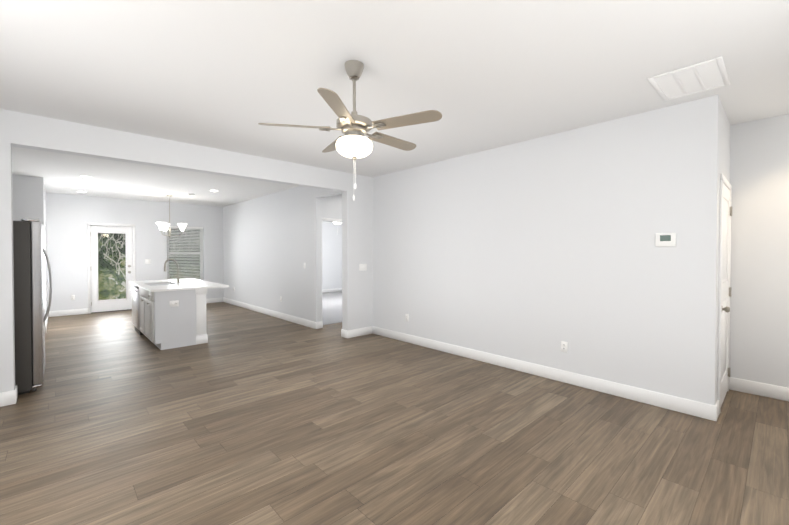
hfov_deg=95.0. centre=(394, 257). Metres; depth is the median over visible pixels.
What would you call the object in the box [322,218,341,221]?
door frame
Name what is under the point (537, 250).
wall
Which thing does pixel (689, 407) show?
baseboard
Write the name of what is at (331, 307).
carpet floor
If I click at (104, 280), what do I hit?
backdrop
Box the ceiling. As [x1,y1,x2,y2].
[0,0,788,206]
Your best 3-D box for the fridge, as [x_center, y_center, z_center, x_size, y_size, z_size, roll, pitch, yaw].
[-4.191,0.490,3.770,0.906,1.761,0.910,-1,1,-43]
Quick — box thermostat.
[655,232,675,246]
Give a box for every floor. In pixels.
[0,302,788,524]
[322,291,341,324]
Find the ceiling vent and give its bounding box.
[647,56,729,100]
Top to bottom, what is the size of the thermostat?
0.125 m
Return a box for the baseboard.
[0,288,788,420]
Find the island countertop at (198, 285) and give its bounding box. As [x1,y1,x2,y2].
[169,279,228,290]
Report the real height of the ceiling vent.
0.014 m
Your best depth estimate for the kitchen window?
9.83 m
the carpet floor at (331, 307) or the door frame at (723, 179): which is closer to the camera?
the door frame at (723, 179)
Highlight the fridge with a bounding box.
[13,218,51,394]
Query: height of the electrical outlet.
0.115 m
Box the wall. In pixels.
[0,95,788,404]
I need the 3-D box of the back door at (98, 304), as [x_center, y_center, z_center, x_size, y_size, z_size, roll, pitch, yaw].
[-6.828,0.273,8.735,0.800,2.041,0.107,-1,1,-43]
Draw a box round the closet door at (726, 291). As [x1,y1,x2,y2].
[721,183,731,405]
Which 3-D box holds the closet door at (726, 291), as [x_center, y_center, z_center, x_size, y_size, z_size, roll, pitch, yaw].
[3.158,0.345,3.436,0.716,2.036,0.093,-1,1,-43]
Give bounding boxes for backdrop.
[98,226,199,299]
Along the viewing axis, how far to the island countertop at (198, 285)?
6.20 m
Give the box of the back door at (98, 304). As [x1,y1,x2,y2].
[90,226,131,312]
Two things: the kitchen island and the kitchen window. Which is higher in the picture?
the kitchen window
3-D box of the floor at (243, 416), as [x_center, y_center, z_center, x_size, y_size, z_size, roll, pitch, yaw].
[-1.033,1.367,6.037,9.200,0.050,12.300,-1,1,-43]
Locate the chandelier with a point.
(163, 226)
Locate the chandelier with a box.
[156,195,186,237]
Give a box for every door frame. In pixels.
[87,223,135,313]
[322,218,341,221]
[717,174,731,413]
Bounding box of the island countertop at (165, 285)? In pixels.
[129,279,192,290]
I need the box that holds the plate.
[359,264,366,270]
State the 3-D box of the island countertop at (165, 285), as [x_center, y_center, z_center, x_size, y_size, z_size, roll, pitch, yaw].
[-4.000,0.494,6.102,0.525,0.090,2.140,-1,1,-43]
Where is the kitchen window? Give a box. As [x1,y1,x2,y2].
[167,226,202,279]
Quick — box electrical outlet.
[561,341,567,351]
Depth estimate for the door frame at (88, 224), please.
8.51 m
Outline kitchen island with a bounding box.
[131,283,208,349]
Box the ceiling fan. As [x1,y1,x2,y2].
[258,60,441,200]

